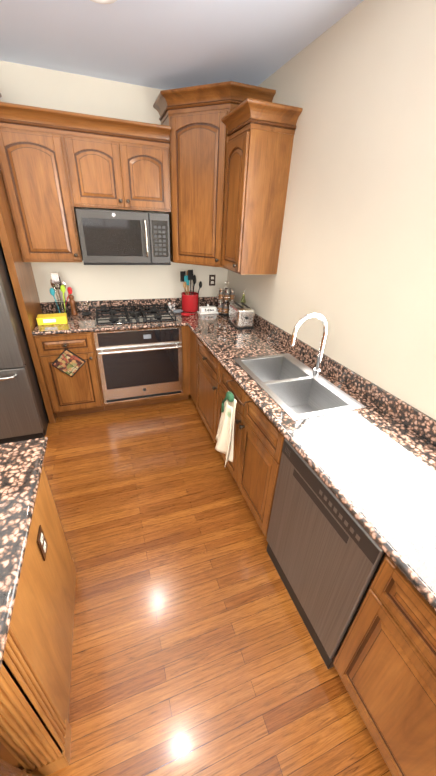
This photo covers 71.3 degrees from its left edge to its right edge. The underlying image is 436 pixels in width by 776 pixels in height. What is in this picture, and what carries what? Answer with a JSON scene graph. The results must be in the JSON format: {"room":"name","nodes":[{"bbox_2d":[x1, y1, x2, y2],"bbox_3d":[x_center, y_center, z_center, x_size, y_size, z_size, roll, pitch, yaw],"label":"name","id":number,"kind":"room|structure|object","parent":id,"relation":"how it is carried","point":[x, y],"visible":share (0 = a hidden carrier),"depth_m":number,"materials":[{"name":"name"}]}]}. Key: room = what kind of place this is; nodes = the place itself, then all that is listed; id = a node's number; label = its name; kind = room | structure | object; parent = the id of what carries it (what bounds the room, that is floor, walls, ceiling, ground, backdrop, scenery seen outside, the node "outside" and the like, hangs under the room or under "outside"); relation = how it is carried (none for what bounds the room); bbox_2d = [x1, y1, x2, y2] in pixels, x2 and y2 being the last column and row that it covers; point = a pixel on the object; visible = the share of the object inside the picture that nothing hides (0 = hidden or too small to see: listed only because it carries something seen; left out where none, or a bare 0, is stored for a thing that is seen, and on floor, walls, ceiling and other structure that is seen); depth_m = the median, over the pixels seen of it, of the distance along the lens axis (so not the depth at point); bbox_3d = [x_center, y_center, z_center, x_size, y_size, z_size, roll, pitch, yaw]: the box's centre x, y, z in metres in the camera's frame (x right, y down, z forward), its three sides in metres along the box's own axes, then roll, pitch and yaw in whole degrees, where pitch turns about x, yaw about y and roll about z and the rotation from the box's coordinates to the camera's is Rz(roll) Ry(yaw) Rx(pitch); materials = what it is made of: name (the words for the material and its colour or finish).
{"room":"kitchen","nodes":[
{"label":"kitchen","id":0,"kind":"room"},
{"bbox_2d":[0,60,227,301],"bbox_3d":[-1.381,-1.234,2.995,3.134,2.743,0.120,-8,30,-18],"label":"wall","id":1,"kind":"structure","parent":0,"point":[22,84],"depth_m":2.64,"materials":[{"name":"paint"}]},
{"bbox_2d":[0,122,82,261],"bbox_3d":[-1.442,-1.535,2.518,0.456,0.879,0.346,-8,30,-18],"label":"upper cabinet","id":2,"kind":"object","parent":1,"relation":"attached to","point":[57,167],"depth_m":2.35,"materials":[{"name":"brown wood"}]},
{"bbox_2d":[64,130,170,212],"bbox_3d":[-0.840,-1.799,2.616,0.804,0.459,0.346,-8,30,-18],"label":"upper cabinet","id":3,"kind":"object","parent":1,"relation":"attached to","point":[125,174],"depth_m":2.46,"materials":[{"name":"brown wood"}]},
{"bbox_2d":[75,209,170,264],"bbox_3d":[-0.851,-1.373,2.786,0.757,0.420,0.449,-8,30,-18],"label":"microwave","id":4,"kind":"object","parent":3,"relation":"attached to","point":[107,237],"visible":1,"depth_m":2.63,"materials":[{"name":"grey metal"}]},
{"bbox_2d":[209,275,215,285],"bbox_3d":[-0.065,-1.226,3.456,0.075,0.118,0.008,-8,30,-18],"label":"electrical outlet","id":5,"kind":"object","parent":1,"relation":"attached to","point":[212,280],"visible":1,"depth_m":3.46,"materials":[{"name":"brown"}]},
{"bbox_2d":[153,81,275,267],"bbox_3d":[-0.091,-1.756,2.689,0.765,1.215,0.765,-8,30,-18],"label":"upper cabinet","id":6,"kind":"object","parent":1,"relation":"attached to","point":[191,116],"visible":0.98,"depth_m":2.46,"materials":[{"name":"brown wood"}]},
{"bbox_2d":[0,0,363,89],"bbox_3d":[-4.710,-2.315,1.719,12.400,0.100,7.390,-8,30,-18],"label":"ceiling","id":7,"kind":"structure","parent":0,"point":[166,44],"depth_m":1.83,"materials":[{"name":"paint"}]},
{"bbox_2d":[90,0,116,3],"bbox_3d":[-0.585,-1.930,1.477,0.196,0.011,0.196,-8,30,-18],"label":"recessed light","id":8,"kind":"object","parent":7,"relation":"in","point":[104,1],"visible":0.98,"depth_m":1.54,"materials":[{"name":"white"}]},
{"bbox_2d":[43,395,391,775],"bbox_3d":[-4.070,1.204,1.205,12.400,0.060,11.900,-8,30,-18],"label":"floor","id":9,"kind":"structure","parent":0,"point":[195,651],"depth_m":1.51,"materials":[{"name":"brown wood"}]},
{"bbox_2d":[0,759,31,775],"bbox_3d":[-0.773,1.238,0.662,0.516,0.662,0.436,-7,30,-17],"label":"stool","id":10,"kind":"object","parent":9,"relation":"on","point":[7,769],"visible":1,"depth_m":0.87,"materials":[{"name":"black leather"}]},
{"bbox_2d":[0,241,48,443],"bbox_3d":[-2.077,-0.446,2.480,0.915,1.790,0.916,-8,30,-18],"label":"fridge","id":11,"kind":"object","parent":9,"relation":"on","point":[23,414],"visible":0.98,"depth_m":2.46,"materials":[{"name":"grey metal"}]},
{"bbox_2d":[0,171,55,423],"bbox_3d":[-1.659,-0.870,2.628,0.048,2.430,0.630,-8,30,-18],"label":"panel","id":12,"kind":"object","parent":9,"relation":"on","point":[24,286],"visible":0.67,"depth_m":2.45,"materials":[{"name":"brown wood"}]},
{"bbox_2d":[0,465,75,775],"bbox_3d":[-1.189,0.893,1.037,1.144,0.879,0.757,-8,30,-18],"label":"kitchen island","id":13,"kind":"object","parent":9,"relation":"on","point":[35,726],"visible":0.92,"depth_m":1.03,"materials":[{"name":"brown wood"}]},
{"bbox_2d":[0,437,47,668],"bbox_3d":[-1.236,0.522,0.755,1.355,0.035,0.926,-8,30,-18],"label":"island countertop","id":14,"kind":"structure","parent":13,"relation":"on","point":[21,464],"depth_m":1.00,"materials":[{"name":"stone"}]},
{"bbox_2d":[34,332,104,417],"bbox_3d":[-1.447,-0.213,3.061,0.455,0.879,0.665,-8,30,-18],"label":"base cabinet","id":15,"kind":"object","parent":9,"relation":"on","point":[78,392],"visible":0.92,"depth_m":2.81,"materials":[{"name":"brown wood"}]},
{"bbox_2d":[52,342,85,376],"bbox_3d":[-1.335,-0.250,2.711,0.242,0.242,0.016,40,8,-34],"label":"pot holder","id":16,"kind":"object","parent":15,"relation":"hanging from","point":[69,362],"visible":1,"depth_m":2.72,"materials":[{"name":"fabric"}]},
{"bbox_2d":[92,326,189,410],"bbox_3d":[-0.818,-0.310,3.296,0.897,0.879,0.610,-8,30,-18],"label":"base cabinet","id":17,"kind":"object","parent":9,"relation":"on","point":[185,367],"visible":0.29,"depth_m":3.19,"materials":[{"name":"brown wood"}]},
{"bbox_2d":[32,298,183,335],"bbox_3d":[-1.023,-0.719,2.965,1.320,0.135,0.641,-8,30,-18],"label":"countertop","id":18,"kind":"structure","parent":17,"relation":"on","point":[79,323],"depth_m":2.92,"materials":[{"name":"stone"}]},
{"bbox_2d":[36,313,67,324],"bbox_3d":[-1.496,-0.624,2.748,0.236,0.064,0.132,-9,31,-21],"label":"box","id":19,"kind":"object","parent":18,"relation":"on","point":[51,319],"visible":1,"depth_m":2.71,"materials":[{"name":"yellow cardboard"}]},
{"bbox_2d":[50,273,71,315],"bbox_3d":[-1.483,-0.887,2.887,0.191,0.395,0.115,-8,30,-18],"label":"utensil caddy","id":20,"kind":"object","parent":18,"relation":"on","point":[54,280],"visible":0.79,"depth_m":2.87,"materials":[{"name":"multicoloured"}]},
{"bbox_2d":[68,294,77,314],"bbox_3d":[-1.419,-0.816,2.965,0.062,0.202,0.062,-8,30,-18],"label":"pepper mill","id":21,"kind":"object","parent":18,"relation":"on","point":[72,304],"visible":1,"depth_m":2.95,"materials":[{"name":"brown wood"}]},
{"bbox_2d":[81,302,91,315],"bbox_3d":[-1.299,-0.775,2.987,0.094,0.118,0.094,-8,30,-18],"label":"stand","id":22,"kind":"object","parent":18,"relation":"on","point":[86,313],"visible":1,"depth_m":3.00,"materials":[{"name":"black metal"}]},
{"bbox_2d":[95,304,177,324],"bbox_3d":[-0.836,-0.749,3.055,0.757,0.045,0.520,-8,30,-18],"label":"cooktop","id":23,"kind":"object","parent":18,"relation":"in","point":[124,315],"visible":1,"depth_m":3.00,"materials":[{"name":"black metal"}]},
{"bbox_2d":[173,309,182,312],"bbox_3d":[-0.423,-0.811,3.214,0.120,0.036,0.070,-23,38,-39],"label":"oven mitt","id":24,"kind":"object","parent":18,"relation":"on","point":[178,311],"visible":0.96,"depth_m":3.19,"materials":[{"name":"grey fabric"}]},
{"bbox_2d":[93,327,182,403],"bbox_3d":[-0.733,-0.201,2.964,0.797,0.738,0.092,-8,30,-18],"label":"oven","id":25,"kind":"object","parent":17,"relation":"attached to","point":[137,364],"visible":0.98,"depth_m":2.95,"materials":[{"name":"silver metal"}]},
{"bbox_2d":[190,329,220,443],"bbox_3d":[0.121,-0.051,2.895,0.665,0.879,0.912,-8,30,-18],"label":"base cabinet","id":26,"kind":"object","parent":9,"relation":"on","point":[205,363],"visible":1,"depth_m":2.67,"materials":[{"name":"brown wood"}]},
{"bbox_2d":[172,296,435,610],"bbox_3d":[0.402,-0.154,2.041,0.643,0.135,3.634,-8,30,-18],"label":"countertop","id":27,"kind":"structure","parent":26,"relation":"on","point":[372,464],"depth_m":1.37,"materials":[{"name":"stone"}]},
{"bbox_2d":[181,313,193,316],"bbox_3d":[-0.314,-0.763,3.156,0.152,0.016,0.104,-13,32,-27],"label":"spoon rest","id":28,"kind":"object","parent":27,"relation":"on","point":[185,314],"visible":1,"depth_m":3.16,"materials":[{"name":"red ceramic"}]},
{"bbox_2d":[180,270,201,311],"bbox_3d":[-0.291,-1.045,3.251,0.240,0.425,0.194,-20,35,-35],"label":"utensil crock","id":29,"kind":"object","parent":27,"relation":"on","point":[190,301],"visible":1,"depth_m":3.22,"materials":[{"name":"red ceramic"}]},
{"bbox_2d":[197,304,217,314],"bbox_3d":[-0.108,-0.852,3.258,0.210,0.093,0.110,-9,30,-20],"label":"butter dish","id":30,"kind":"object","parent":27,"relation":"on","point":[207,309],"visible":0.98,"depth_m":3.23,"materials":[{"name":"white ceramic"}]},
{"bbox_2d":[216,281,235,315],"bbox_3d":[0.087,-0.942,3.178,0.202,0.343,0.202,-8,30,-18],"label":"spice rack","id":31,"kind":"object","parent":27,"relation":"on","point":[222,307],"visible":0.83,"depth_m":3.14,"materials":[{"name":"silver metal"}]},
{"bbox_2d":[228,302,254,329],"bbox_3d":[0.220,-0.683,2.871,0.175,0.190,0.292,-6,29,-15],"label":"toaster","id":32,"kind":"object","parent":27,"relation":"on","point":[241,315],"visible":1,"depth_m":2.78,"materials":[{"name":"silver metal"}]},
{"bbox_2d":[241,289,245,302],"bbox_3d":[0.250,-0.840,3.046,0.062,0.302,0.062,-8,30,-18],"label":"oil bottle","id":33,"kind":"object","parent":27,"relation":"on","point":[243,299],"visible":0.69,"depth_m":3.01,"materials":[{"name":"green glass"}]},
{"bbox_2d":[234,313,365,420],"bbox_3d":[0.464,-0.150,1.865,0.454,0.618,0.804,-8,30,-18],"label":"sink","id":34,"kind":"object","parent":27,"relation":"in","point":[293,388],"visible":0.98,"depth_m":1.94,"materials":[{"name":"metal"}]},
{"bbox_2d":[216,365,285,536],"bbox_3d":[0.427,0.371,2.141,0.665,0.879,0.918,-8,30,-18],"label":"base cabinet","id":35,"kind":"object","parent":9,"relation":"on","point":[254,465],"visible":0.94,"depth_m":1.85,"materials":[{"name":"brown wood"}]},
{"bbox_2d":[215,380,251,464],"bbox_3d":[0.070,0.231,1.915,0.183,0.433,0.372,-8,30,-18],"label":"hanging towel","id":36,"kind":"object","parent":35,"relation":"hanging from","point":[224,438],"visible":1,"depth_m":1.86,"materials":[{"name":"white fabric"}]},
{"bbox_2d":[266,439,384,668],"bbox_3d":[0.678,0.726,1.512,0.594,0.872,0.602,-8,30,-18],"label":"dishwasher","id":37,"kind":"object","parent":9,"relation":"on","point":[326,552],"visible":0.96,"depth_m":1.32,"materials":[{"name":"grey metal"}]},
{"bbox_2d":[333,554,435,775],"bbox_3d":[0.881,0.996,1.023,0.665,0.879,0.579,-8,30,-18],"label":"base cabinet","id":38,"kind":"object","parent":9,"relation":"on","point":[384,663],"visible":0.98,"depth_m":0.98,"materials":[{"name":"brown wood"}]},
{"bbox_2d":[227,0,435,419],"bbox_3d":[0.725,-0.816,2.025,0.120,3.100,11.700,-8,30,-18],"label":"wall","id":39,"kind":"structure","parent":0,"point":[356,268],"depth_m":1.60,"materials":[{"name":"paint"}]},
{"bbox_2d":[221,98,302,274],"bbox_3d":[0.265,-1.440,2.340,0.391,1.029,0.466,-8,30,-18],"label":"upper cabinet","id":40,"kind":"object","parent":39,"relation":"attached to","point":[259,151],"visible":1,"depth_m":2.19,"materials":[{"name":"brown wood"}]}
]}

